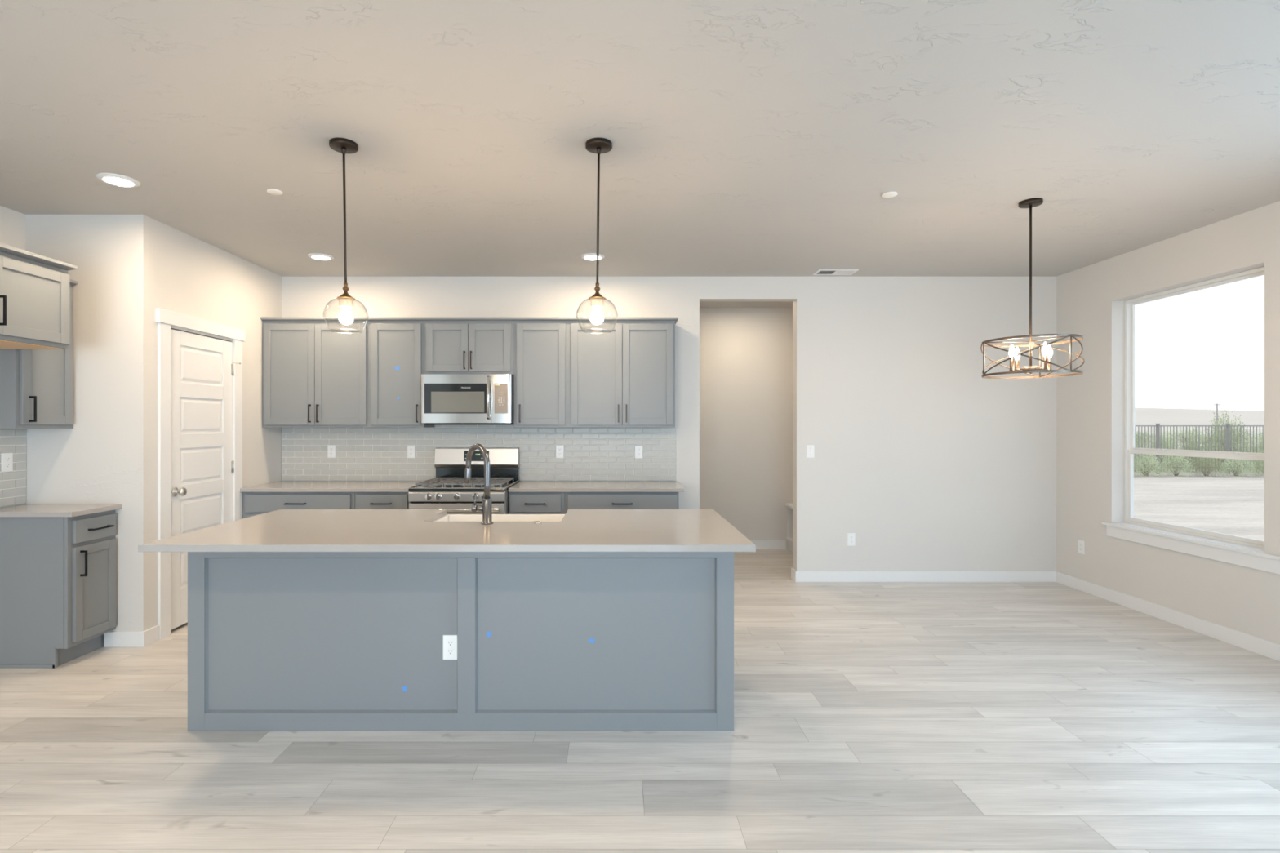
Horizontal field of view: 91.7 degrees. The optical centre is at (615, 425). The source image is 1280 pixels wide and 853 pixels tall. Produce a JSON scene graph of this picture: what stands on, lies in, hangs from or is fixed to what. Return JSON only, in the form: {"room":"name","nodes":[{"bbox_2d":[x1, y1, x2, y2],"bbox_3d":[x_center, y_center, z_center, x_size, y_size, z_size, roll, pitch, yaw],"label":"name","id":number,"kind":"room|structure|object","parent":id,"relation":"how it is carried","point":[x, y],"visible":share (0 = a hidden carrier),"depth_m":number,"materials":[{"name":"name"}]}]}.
{"room":"kitchen","nodes":[
{"label":"kitchen","id":0,"kind":"room"},
{"bbox_2d":[0,205,25,507],"bbox_3d":[-3.808,0.032,0.688,0.120,2.743,10.015,0,0,0],"label":"wall","id":1,"kind":"structure","parent":0,"point":[12,223],"depth_m":3.86,"materials":[{"name":"white paint"}]},
{"bbox_2d":[0,428,26,506],"bbox_3d":[-3.743,0.259,3.761,0.008,0.476,0.362,0,0,0],"label":"backsplash","id":2,"kind":"structure","parent":1,"relation":"attached to","point":[12,483],"depth_m":3.86,"materials":[{"name":"white tile"}]},
{"bbox_2d":[0,453,13,471],"bbox_3d":[-3.735,0.226,3.811,0.008,0.114,0.070,0,0,0],"label":"wall outlet","id":3,"kind":"object","parent":2,"relation":"attached to","point":[6,459],"visible":1,"depth_m":3.81,"materials":[{"name":"white plastic"}]},
{"bbox_2d":[4,457,10,461],"bbox_3d":[-3.733,0.206,3.811,0.002,0.027,0.033,0,0,0],"label":"socket","id":4,"kind":"object","parent":3,"relation":"attached to","point":[6,459],"depth_m":3.81,"materials":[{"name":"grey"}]},
{"bbox_2d":[4,463,10,467],"bbox_3d":[-3.733,0.245,3.811,0.002,0.027,0.033,0,0,0],"label":"socket","id":5,"kind":"object","parent":3,"relation":"attached to","point":[6,465],"depth_m":3.81,"materials":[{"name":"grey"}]},
{"bbox_2d":[0,243,77,349],"bbox_3d":[-3.414,-0.675,3.102,0.665,0.479,0.914,0,0,0],"label":"upper cabinet","id":6,"kind":"object","parent":1,"relation":"attached to","point":[35,296],"depth_m":3.34,"materials":[{"name":"grey paint"}]},
{"bbox_2d":[0,279,77,428],"bbox_3d":[-3.567,-0.448,3.751,0.360,0.934,0.381,0,0,0],"label":"upper cabinet","id":7,"kind":"object","parent":1,"relation":"attached to","point":[37,385],"depth_m":3.69,"materials":[{"name":"grey paint"}]},
{"bbox_2d":[25,214,155,631],"bbox_3d":[-3.374,0.032,3.993,0.748,2.743,0.100,0,0,0],"label":"wall","id":8,"kind":"structure","parent":0,"point":[108,456],"depth_m":3.94,"materials":[{"name":"white paint"}]},
{"bbox_2d":[103,625,159,647],"bbox_3d":[-3.113,1.355,3.997,0.254,0.097,0.135,0,0,0],"label":"baseboard","id":9,"kind":"structure","parent":8,"relation":"attached to","point":[112,638],"depth_m":3.93,"materials":[{"name":"white paint"}]},
{"bbox_2d":[155,220,281,626],"bbox_3d":[-3.058,0.032,4.809,0.115,2.743,1.532,0,0,0],"label":"wall","id":10,"kind":"structure","parent":0,"point":[195,277],"depth_m":4.85,"materials":[{"name":"white paint"}]},
{"bbox_2d":[155,308,244,639],"bbox_3d":[-3.045,0.319,4.516,0.141,2.168,0.938,0,0,0],"label":"door frame","id":11,"kind":"structure","parent":10,"relation":"attached to","point":[165,318],"depth_m":4.13,"materials":[{"name":"white paint"}]},
{"bbox_2d":[170,328,240,630],"bbox_3d":[-2.982,0.364,4.534,0.108,2.034,0.733,0,0,0],"label":"door","id":12,"kind":"structure","parent":10,"relation":"in","point":[202,369],"depth_m":4.44,"materials":[{"name":"white paint"}]},
{"bbox_2d":[0,0,1279,307],"bbox_3d":[0.076,-1.440,1.425,8.048,0.200,11.650,0,0,0],"label":"ceiling","id":13,"kind":"structure","parent":0,"point":[748,138],"depth_m":2.79,"materials":[{"name":"grey paint"}]},
{"bbox_2d":[95,173,141,186],"bbox_3d":[-2.710,-1.333,3.385,0.192,0.012,0.192,0,0,0],"label":"recessed light","id":14,"kind":"object","parent":13,"relation":"in","point":[117,180],"visible":1,"depth_m":3.36,"materials":[{"name":"white paint"}]},
{"bbox_2d":[266,188,283,195],"bbox_3d":[-1.948,-1.335,3.550,0.083,0.010,0.083,0,0,0],"label":"sprinkler cover","id":15,"kind":"object","parent":13,"relation":"attached to","point":[272,191],"visible":1,"depth_m":3.54,"materials":[{"name":"white paint"}]},
{"bbox_2d":[307,253,334,260],"bbox_3d":[-2.335,-1.333,4.920,0.192,0.012,0.192,0,0,0],"label":"recessed light","id":16,"kind":"object","parent":13,"relation":"in","point":[319,256],"visible":1,"depth_m":4.89,"materials":[{"name":"white"}]},
{"bbox_2d":[322,137,368,333],"bbox_3d":[-1.282,-0.893,2.952,0.201,0.895,0.201,0,0,-43],"label":"pendant light","id":17,"kind":"object","parent":13,"relation":"hanging from","point":[343,145],"visible":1,"depth_m":2.94,"materials":[{"name":"brown metal"}]},
{"bbox_2d":[337,297,353,308],"bbox_3d":[-1.283,-0.583,2.952,0.068,0.039,0.068,-1,0,0],"label":"socket","id":18,"kind":"object","parent":17,"relation":"attached to","point":[344,302],"depth_m":2.93,"materials":[{"name":"beige"}]},
{"bbox_2d":[580,253,604,260],"bbox_3d":[-0.183,-1.333,4.920,0.192,0.012,0.192,0,0,0],"label":"recessed light","id":19,"kind":"object","parent":13,"relation":"in","point":[589,256],"visible":0.9,"depth_m":4.89,"materials":[{"name":"white"}]},
{"bbox_2d":[576,137,617,333],"bbox_3d":[-0.089,-0.893,2.952,0.201,0.895,0.201,0,0,-43],"label":"pendant light","id":20,"kind":"object","parent":13,"relation":"hanging from","point":[594,145],"visible":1,"depth_m":2.94,"materials":[{"name":"brown metal"}]},
{"bbox_2d":[590,297,604,308],"bbox_3d":[-0.088,-0.583,2.952,0.068,0.039,0.068,1,0,0],"label":"socket","id":21,"kind":"object","parent":20,"relation":"attached to","point":[596,302],"depth_m":2.93,"materials":[{"name":"beige"}]},
{"bbox_2d":[812,269,858,275],"bbox_3d":[1.915,-1.337,5.420,0.344,0.006,0.176,0,0,0],"label":"ceiling vent","id":22,"kind":"object","parent":13,"relation":"in","point":[820,272],"visible":1,"depth_m":5.41,"materials":[{"name":"white metal"}]},
{"bbox_2d":[881,191,897,197],"bbox_3d":[1.585,-1.335,3.590,0.083,0.010,0.083,0,0,0],"label":"sprinkler cover","id":23,"kind":"object","parent":13,"relation":"attached to","point":[891,193],"visible":1,"depth_m":3.58,"materials":[{"name":"white paint"}]},
{"bbox_2d":[980,197,1084,378],"bbox_3d":[2.483,-0.819,3.715,0.516,1.042,0.515,0,0,-43],"label":"drum chandelier","id":24,"kind":"object","parent":13,"relation":"hanging from","point":[1046,351],"visible":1,"depth_m":3.71,"materials":[{"name":"brown metal"}]},
{"bbox_2d":[1008,344,1014,371],"bbox_3d":[2.367,-0.405,3.709,0.033,0.160,0.033,0,0,0],"label":"candle","id":25,"kind":"object","parent":24,"relation":"on","point":[1011,348],"depth_m":3.70,"materials":[{"name":"white metal"}]},
{"bbox_2d":[1014,346,1020,371],"bbox_3d":[2.477,-0.405,3.831,0.033,0.160,0.033,0,0,0],"label":"candle","id":26,"kind":"object","parent":24,"relation":"on","point":[1016,362],"depth_m":3.82,"materials":[{"name":"white metal"}]},
{"bbox_2d":[1041,342,1048,369],"bbox_3d":[2.489,-0.405,3.599,0.033,0.160,0.033,0,0,0],"label":"candle","id":27,"kind":"object","parent":24,"relation":"on","point":[1045,348],"depth_m":3.59,"materials":[{"name":"white metal"}]},
{"bbox_2d":[1046,344,1052,369],"bbox_3d":[2.599,-0.405,3.721,0.033,0.160,0.033,0,0,0],"label":"candle","id":28,"kind":"object","parent":24,"relation":"on","point":[1049,355],"depth_m":3.71,"materials":[{"name":"white metal"}]},
{"bbox_2d":[0,549,1279,852],"bbox_3d":[0.056,1.463,1.375,8.008,0.120,11.550,0,0,0],"label":"floor","id":29,"kind":"structure","parent":0,"point":[869,717],"depth_m":2.59,"materials":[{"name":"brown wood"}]},
{"bbox_2d":[0,510,115,668],"bbox_3d":[-3.433,0.966,3.764,0.627,0.875,0.354,0,0,0],"label":"base cabinet","id":30,"kind":"object","parent":29,"relation":"on","point":[58,575],"visible":0.95,"depth_m":3.60,"materials":[{"name":"grey paint"}]},
{"bbox_2d":[0,503,121,517],"bbox_3d":[-3.441,0.513,3.759,0.612,0.030,0.367,0,0,0],"label":"countertop","id":31,"kind":"structure","parent":30,"relation":"on","point":[27,510],"depth_m":3.70,"materials":[{"name":"beige stone"}]},
{"bbox_2d":[242,492,355,519],"bbox_3d":[-2.542,0.966,5.241,0.912,0.875,0.664,0,0,0],"label":"base cabinet","id":32,"kind":"object","parent":29,"relation":"on","point":[254,504],"visible":0.23,"depth_m":4.95,"materials":[{"name":"grey paint"}]},
{"bbox_2d":[240,480,423,492],"bbox_3d":[-2.307,0.513,5.250,1.385,0.030,0.649,0,0,0],"label":"countertop","id":33,"kind":"structure","parent":32,"relation":"on","point":[282,486],"depth_m":5.04,"materials":[{"name":"beige stone"}]},
{"bbox_2d":[355,492,409,509],"bbox_3d":[-1.860,0.966,5.241,0.448,0.875,0.664,0,0,0],"label":"base cabinet","id":34,"kind":"object","parent":29,"relation":"on","point":[363,500],"visible":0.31,"depth_m":4.95,"materials":[{"name":"grey paint"}]},
{"bbox_2d":[187,551,733,730],"bbox_3d":[-0.712,0.966,3.254,2.512,0.875,0.802,0,0,0],"label":"kitchen island","id":35,"kind":"object","parent":29,"relation":"on","point":[277,641],"visible":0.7,"depth_m":2.87,"materials":[{"name":"grey paint"}]},
{"bbox_2d":[402,686,407,691],"bbox_3d":[-0.975,1.216,2.870,0.024,0.022,0.001,0,0,0],"label":"tape","id":36,"kind":"object","parent":35,"relation":"attached to","point":[404,688],"visible":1,"depth_m":2.87,"materials":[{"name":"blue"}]},
{"bbox_2d":[137,509,755,551],"bbox_3d":[-0.705,0.513,3.140,2.579,0.030,1.100,0,0,0],"label":"island countertop","id":37,"kind":"structure","parent":35,"relation":"on","point":[281,530],"depth_m":2.84,"materials":[{"name":"beige stone"}]},
{"bbox_2d":[464,443,493,524],"bbox_3d":[-0.733,0.296,3.207,0.098,0.405,0.258,0,0,-45],"label":"kitchen faucet","id":38,"kind":"object","parent":37,"relation":"on","point":[486,506],"visible":1,"depth_m":3.14,"materials":[{"name":"grey metal"}]},
{"bbox_2d":[480,497,493,524],"bbox_3d":[-0.652,0.434,3.150,0.062,0.128,0.062,0,0,0],"label":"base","id":39,"kind":"object","parent":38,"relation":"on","point":[486,506],"depth_m":3.13,"materials":[{"name":"grey metal"}]},
{"bbox_2d":[433,514,564,521],"bbox_3d":[-0.644,0.638,3.458,0.737,0.220,0.487,0,0,0],"label":"farmhouse sink","id":40,"kind":"object","parent":37,"relation":"in","point":[447,517],"visible":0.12,"depth_m":3.67,"materials":[{"name":"white ceramic"}]},
{"bbox_2d":[443,635,457,659],"bbox_3d":[-0.763,1.025,2.867,0.070,0.114,0.008,0,0,0],"label":"wall outlet","id":41,"kind":"object","parent":35,"relation":"attached to","point":[450,642],"visible":1,"depth_m":2.87,"materials":[{"name":"white plastic"}]},
{"bbox_2d":[446,640,453,646],"bbox_3d":[-0.763,1.006,2.865,0.033,0.027,0.002,0,0,0],"label":"socket","id":42,"kind":"object","parent":41,"relation":"attached to","point":[449,643],"depth_m":2.86,"materials":[{"name":"white plastic"}]},
{"bbox_2d":[446,648,453,654],"bbox_3d":[-0.763,1.044,2.865,0.033,0.027,0.002,0,0,0],"label":"socket","id":43,"kind":"object","parent":41,"relation":"attached to","point":[449,651],"depth_m":2.86,"materials":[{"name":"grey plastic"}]},
{"bbox_2d":[485,631,492,637],"bbox_3d":[-0.586,0.966,2.870,0.029,0.030,0.001,0,0,0],"label":"tape","id":44,"kind":"object","parent":35,"relation":"attached to","point":[488,634],"visible":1,"depth_m":2.87,"materials":[{"name":"blue"}]},
{"bbox_2d":[588,638,595,643],"bbox_3d":[-0.110,0.995,2.870,0.030,0.028,0.001,0,0,0],"label":"tape","id":45,"kind":"object","parent":35,"relation":"attached to","point":[591,640],"visible":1,"depth_m":2.87,"materials":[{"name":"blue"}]},
{"bbox_2d":[408,447,519,514],"bbox_3d":[-1.234,0.790,5.161,0.754,1.186,0.810,0,0,0],"label":"gas range","id":46,"kind":"object","parent":29,"relation":"on","point":[448,491],"visible":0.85,"depth_m":5.03,"materials":[{"name":"silver metal"}]},
{"bbox_2d":[408,480,519,491],"bbox_3d":[-1.234,0.498,5.178,0.754,0.028,0.724,0,0,0],"label":"cooktop","id":47,"kind":"object","parent":46,"relation":"in","point":[504,486],"depth_m":4.87,"materials":[{"name":"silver metal"}]},
{"bbox_2d":[504,488,508,514],"bbox_3d":[-1.234,0.947,5.192,0.748,0.873,0.695,0,0,0],"label":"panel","id":48,"kind":"object","parent":46,"relation":"in","point":[506,503],"depth_m":4.89,"materials":[{"name":"silver metal"}]},
{"bbox_2d":[508,492,564,514],"bbox_3d":[-0.632,0.966,5.241,0.446,0.875,0.664,0,0,0],"label":"base cabinet","id":49,"kind":"object","parent":29,"relation":"on","point":[519,503],"visible":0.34,"depth_m":4.95,"materials":[{"name":"grey paint"}]},
{"bbox_2d":[564,492,679,514],"bbox_3d":[0.049,0.966,5.241,0.912,0.875,0.664,0,0,0],"label":"base cabinet","id":50,"kind":"object","parent":29,"relation":"on","point":[573,500],"visible":0.2,"depth_m":4.95,"materials":[{"name":"grey paint"}]},
{"bbox_2d":[508,480,684,492],"bbox_3d":[-0.153,0.513,5.250,1.397,0.030,0.649,0,0,0],"label":"countertop","id":51,"kind":"structure","parent":50,"relation":"on","point":[522,486],"depth_m":5.04,"materials":[{"name":"beige stone"}]},
{"bbox_2d":[785,503,792,551],"bbox_3d":[2.138,1.143,6.499,0.421,0.520,1.098,0,0,0],"label":"bench","id":52,"kind":"object","parent":29,"relation":"on","point":[789,506],"visible":0.17,"depth_m":7.03,"materials":[{"name":"white paint"}]},
{"bbox_2d":[786,537,792,542],"bbox_3d":[2.143,1.276,6.499,0.411,0.023,1.098,0,0,0],"label":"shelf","id":53,"kind":"object","parent":52,"relation":"attached to","point":[789,539],"depth_m":6.96,"materials":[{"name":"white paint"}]},
{"bbox_2d":[281,276,1056,571],"bbox_3d":[0.106,0.032,5.635,7.708,2.743,0.120,0,0,0],"label":"wall","id":54,"kind":"structure","parent":0,"point":[933,464],"depth_m":5.58,"materials":[{"name":"white paint"}]},
{"bbox_2d":[262,320,369,427],"bbox_3d":[-2.543,-0.436,5.394,0.914,0.905,0.359,0,0,0],"label":"upper cabinet","id":55,"kind":"object","parent":54,"relation":"attached to","point":[313,375],"visible":0.97,"depth_m":5.26,"materials":[{"name":"grey paint"}]},
{"bbox_2d":[260,317,678,324],"bbox_3d":[-1.235,-0.902,5.408,3.530,0.026,0.332,0,0,0],"label":"trim","id":56,"kind":"structure","parent":55,"relation":"attached to","point":[675,319],"depth_m":5.25,"materials":[{"name":"grey paint"}]},
{"bbox_2d":[369,320,434,427],"bbox_3d":[-1.857,-0.436,5.394,0.458,0.905,0.359,0,0,0],"label":"upper cabinet","id":57,"kind":"object","parent":54,"relation":"attached to","point":[393,344],"visible":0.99,"depth_m":5.26,"materials":[{"name":"grey paint"}]},
{"bbox_2d":[423,320,513,375],"bbox_3d":[-1.247,-0.661,5.394,0.762,0.456,0.359,0,0,0],"label":"upper cabinet","id":58,"kind":"object","parent":54,"relation":"attached to","point":[450,347],"visible":0.98,"depth_m":5.26,"materials":[{"name":"grey paint"}]},
{"bbox_2d":[421,374,513,424],"bbox_3d":[-1.248,-0.217,5.334,0.757,0.420,0.458,0,0,0],"label":"microwave oven","id":59,"kind":"object","parent":58,"relation":"attached to","point":[446,399],"visible":1,"depth_m":5.17,"materials":[{"name":"grey metal"}]},
{"bbox_2d":[281,422,676,480],"bbox_3d":[-1.226,0.177,5.570,3.545,0.640,0.008,0,0,0],"label":"backsplash","id":60,"kind":"structure","parent":54,"relation":"attached to","point":[362,454],"depth_m":5.57,"materials":[{"name":"white tile"}]},
{"bbox_2d":[327,444,335,457],"bbox_3d":[-2.546,0.233,5.562,0.070,0.114,0.008,0,0,0],"label":"wall outlet","id":61,"kind":"object","parent":60,"relation":"attached to","point":[331,448],"visible":1,"depth_m":5.56,"materials":[{"name":"white plastic"}]},
{"bbox_2d":[407,445,414,457],"bbox_3d":[-1.833,0.236,5.562,0.070,0.114,0.008,0,0,0],"label":"wall outlet","id":62,"kind":"object","parent":60,"relation":"attached to","point":[411,449],"visible":1,"depth_m":5.56,"materials":[{"name":"white plastic"}]},
{"bbox_2d":[555,445,564,457],"bbox_3d":[-0.501,0.235,5.562,0.070,0.114,0.008,0,0,0],"label":"wall outlet","id":63,"kind":"object","parent":60,"relation":"attached to","point":[559,449],"visible":1,"depth_m":5.56,"materials":[{"name":"white plastic"}]},
{"bbox_2d":[635,445,642,458],"bbox_3d":[0.207,0.238,5.562,0.070,0.114,0.008,0,0,0],"label":"wall outlet","id":64,"kind":"object","parent":60,"relation":"attached to","point":[638,449],"visible":1,"depth_m":5.56,"materials":[{"name":"white plastic"}]},
{"bbox_2d":[513,320,567,427],"bbox_3d":[-0.637,-0.436,5.394,0.457,0.905,0.359,0,0,0],"label":"upper cabinet","id":65,"kind":"object","parent":54,"relation":"attached to","point":[540,347],"visible":0.98,"depth_m":5.26,"materials":[{"name":"grey paint"}]},
{"bbox_2d":[567,320,675,427],"bbox_3d":[0.048,-0.436,5.394,0.914,0.905,0.359,0,0,0],"label":"upper cabinet","id":66,"kind":"object","parent":54,"relation":"attached to","point":[624,377],"visible":1,"depth_m":5.26,"materials":[{"name":"grey paint"}]},
{"bbox_2d":[806,444,814,457],"bbox_3d":[1.748,0.233,5.566,0.070,0.114,0.018,0,0,0],"label":"light switch","id":67,"kind":"object","parent":54,"relation":"attached to","point":[810,448],"visible":1,"depth_m":5.57,"materials":[{"name":"white plastic"}]},
{"bbox_2d":[847,533,855,546],"bbox_3d":[2.115,1.023,5.571,0.070,0.114,0.008,0,0,0],"label":"wall outlet","id":68,"kind":"object","parent":54,"relation":"attached to","point":[851,536],"visible":1,"depth_m":5.57,"materials":[{"name":"white plastic"}]},
{"bbox_2d":[791,567,1056,582],"bbox_3d":[2.786,1.355,5.635,2.348,0.097,0.148,0,0,0],"label":"baseboard","id":69,"kind":"structure","parent":54,"relation":"attached to","point":[797,576],"depth_m":5.56,"materials":[{"name":"white paint"}]},
{"bbox_2d":[699,307,792,549],"bbox_3d":[1.385,0.032,7.110,2.170,2.743,0.120,0,0,0],"label":"wall","id":70,"kind":"structure","parent":0,"point":[746,353],"depth_m":7.05,"materials":[{"name":"white paint"}]},
{"bbox_2d":[751,540,786,549],"bbox_3d":[1.115,1.355,7.043,1.630,0.097,0.014,0,0,0],"label":"baseboard","id":71,"kind":"structure","parent":70,"relation":"attached to","point":[760,544],"depth_m":7.04,"materials":[{"name":"white paint"}]},
{"bbox_2d":[1056,200,1279,644],"bbox_3d":[4.040,0.032,0.748,0.160,2.743,9.895,0,0,0],"label":"wall","id":72,"kind":"structure","parent":0,"point":[1090,299],"depth_m":4.74,"materials":[{"name":"white paint"}]},
{"bbox_2d":[1078,539,1084,554],"bbox_3d":[3.956,1.033,5.277,0.008,0.114,0.070,0,0,0],"label":"wall outlet","id":73,"kind":"object","parent":72,"relation":"attached to","point":[1081,543],"visible":1,"depth_m":5.27,"materials":[{"name":"white plastic"}]},
{"bbox_2d":[1056,571,1279,661],"bbox_3d":[3.953,1.355,0.680,0.014,0.097,9.761,0,0,0],"label":"baseboard","id":74,"kind":"structure","parent":72,"relation":"attached to","point":[1264,647],"depth_m":4.35,"materials":[{"name":"white paint"}]},
{"bbox_2d":[1102,521,1279,574],"bbox_3d":[3.994,0.829,4.330,0.132,0.112,1.379,0,0,0],"label":"window sill","id":75,"kind":"structure","parent":72,"relation":"attached to","point":[1218,550],"depth_m":4.21,"materials":[{"name":"white paint"}]},
{"bbox_2d":[1124,266,1264,549],"bbox_3d":[4.086,-0.110,4.373,0.064,1.772,1.165,0,0,0],"label":"window","id":76,"kind":"structure","parent":72,"relation":"in","point":[1130,450],"depth_m":4.78,"materials":[{"name":"white plastic"}]},
{"label":"outside","id":77,"kind":"structure","parent":0,"visible":0},
{"bbox_2d":[1133,428,1264,540],"bbox_3d":[130.000,1.823,220.000,340.000,0.300,560.000,0,0,0],"label":"dirt yard","id":78,"kind":"structure","parent":77,"point":[1234,505],"depth_m":13.80,"materials":[{"name":"beige soil"}]},
{"bbox_2d":[1133,436,1150,471],"bbox_3d":[18.777,1.025,22.572,0.901,1.373,0.900,0,0,12],"label":"shrub","id":79,"kind":"object","parent":78,"relation":"on","point":[1140,442],"visible":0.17,"depth_m":22.34,"materials":[{"name":"green plant"}]},
{"bbox_2d":[1135,432,1154,469],"bbox_3d":[20.282,0.954,23.921,0.866,1.540,0.864,0,0,24],"label":"shrub","id":80,"kind":"object","parent":78,"relation":"on","point":[1140,433],"visible":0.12,"depth_m":23.88,"materials":[{"name":"green plant"}]},
{"bbox_2d":[1133,453,1164,477],"bbox_3d":[17.629,1.260,20.599,0.906,0.885,0.903,0,0,-22],"label":"shrub","id":81,"kind":"object","parent":78,"relation":"on","point":[1145,465],"visible":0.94,"depth_m":20.52,"materials":[{"name":"green plant"}]},
{"bbox_2d":[1135,430,1165,443],"bbox_3d":[50.451,1.033,60.109,3.748,1.371,3.758,0,0,1],"label":"shrub","id":82,"kind":"object","parent":78,"relation":"on","point":[1146,433],"visible":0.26,"depth_m":59.38,"materials":[{"name":"green plant"}]},
{"bbox_2d":[1146,431,1176,472],"bbox_3d":[19.827,0.904,22.558,0.882,1.648,0.880,0,0,-40],"label":"shrub","id":83,"kind":"object","parent":78,"relation":"on","point":[1153,446],"visible":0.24,"depth_m":22.47,"materials":[{"name":"green plant"}]},
{"bbox_2d":[1155,431,1182,469],"bbox_3d":[21.283,0.931,23.928,0.929,1.574,0.927,0,0,27],"label":"shrub","id":84,"kind":"object","parent":78,"relation":"on","point":[1171,441],"visible":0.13,"depth_m":23.79,"materials":[{"name":"green plant"}]},
{"bbox_2d":[1157,447,1194,476],"bbox_3d":[18.625,1.180,20.587,0.894,1.057,0.891,0,0,4],"label":"shrub","id":85,"kind":"object","parent":78,"relation":"on","point":[1176,462],"visible":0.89,"depth_m":20.53,"materials":[{"name":"green plant"}]},
{"bbox_2d":[1160,426,1209,443],"bbox_3d":[54.877,0.816,59.981,3.934,1.836,3.773,0,0,43],"label":"shrub","id":86,"kind":"object","parent":78,"relation":"on","point":[1184,430],"visible":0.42,"depth_m":59.89,"materials":[{"name":"green plant"}]},
{"bbox_2d":[1173,437,1204,471],"bbox_3d":[20.774,1.046,22.529,0.960,1.330,0.961,0,0,20],"label":"shrub","id":87,"kind":"object","parent":78,"relation":"on","point":[1191,448],"visible":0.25,"depth_m":22.52,"materials":[{"name":"green plant"}]},
{"bbox_2d":[1180,424,1209,466],"bbox_3d":[22.268,0.847,23.896,0.922,1.751,0.920,0,0,-39],"label":"shrub","id":88,"kind":"object","parent":78,"relation":"on","point":[1188,433],"visible":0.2,"depth_m":23.85,"materials":[{"name":"green plant"}]},
{"bbox_2d":[1134,423,1264,474],"bbox_3d":[21.204,0.800,21.500,19.528,1.745,0.088,0,0,0],"label":"metal fence","id":89,"kind":"object","parent":78,"relation":"on","point":[1228,428],"visible":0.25,"depth_m":21.49,"materials":[{"name":"grey metal"}]},
{"bbox_2d":[1188,457,1225,476],"bbox_3d":[19.577,1.283,20.617,0.910,0.835,0.908,0,0,13],"label":"shrub","id":90,"kind":"object","parent":78,"relation":"on","point":[1208,469],"visible":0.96,"depth_m":20.55,"materials":[{"name":"green plant"}]},
{"bbox_2d":[1213,403,1220,431],"bbox_3d":[145.284,-1.831,150.000,1.400,7.008,0.418,0,0,0],"label":"utility pole","id":91,"kind":"object","parent":78,"relation":"on","point":[1216,404],"visible":0.57,"depth_m":149.90,"materials":[{"name":"grey wood"}]},
{"bbox_2d":[1205,432,1233,468],"bbox_3d":[23.300,0.919,23.929,0.902,1.616,0.904,0,0,-24],"label":"shrub","id":92,"kind":"object","parent":78,"relation":"on","point":[1219,433],"visible":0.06,"depth_m":23.88,"materials":[{"name":"green plant"}]},
{"bbox_2d":[1203,408,1253,472],"bbox_3d":[22.152,0.548,22.598,1.367,2.385,1.365,0,0,-34],"label":"shrub","id":93,"kind":"object","parent":78,"relation":"on","point":[1227,421],"visible":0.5,"depth_m":22.51,"materials":[{"name":"green plant"}]},
{"bbox_2d":[1212,427,1262,443],"bbox_3d":[59.463,0.943,60.017,3.938,1.548,3.932,0,0,-24],"label":"shrub","id":94,"kind":"object","parent":78,"relation":"on","point":[1255,435],"visible":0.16,"depth_m":59.18,"materials":[{"name":"green plant"}]},
{"bbox_2d":[1220,458,1256,476],"bbox_3d":[20.610,1.275,20.574,0.862,0.853,0.859,0,0,45],"label":"shrub","id":95,"kind":"object","parent":78,"relation":"on","point":[1233,464],"visible":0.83,"depth_m":20.55,"materials":[{"name":"green plant"}]},
{"bbox_2d":[1235,434,1262,469],"bbox_3d":[24.299,1.002,23.930,0.958,1.438,0.919,0,0,-41],"label":"shrub","id":96,"kind":"object","parent":78,"relation":"on","point":[1255,446],"visible":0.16,"depth_m":23.80,"materials":[{"name":"green plant"}]},
{"bbox_2d":[1246,448,1264,475],"bbox_3d":[21.610,1.198,20.626,0.874,1.017,0.877,0,0,-3],"label":"shrub","id":97,"kind":"object","parent":78,"relation":"on","point":[1258,462],"visible":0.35,"depth_m":20.67,"materials":[{"name":"green plant"}]},
{"bbox_2d":[1254,431,1264,471],"bbox_3d":[23.802,0.875,22.521,0.903,1.711,0.866,0,0,-41],"label":"shrub","id":98,"kind":"object","parent":78,"relation":"on","point":[1261,437],"visible":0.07,"depth_m":22.72,"materials":[{"name":"green plant"}]},
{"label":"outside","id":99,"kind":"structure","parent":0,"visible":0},
{"bbox_2d":[1134,408,1264,428],"bbox_3d":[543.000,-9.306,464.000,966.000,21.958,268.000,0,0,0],"label":"hills","id":100,"kind":"structure","parent":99,"point":[1143,416],"depth_m":401.35,"materials":[{"name":"beige soil"}]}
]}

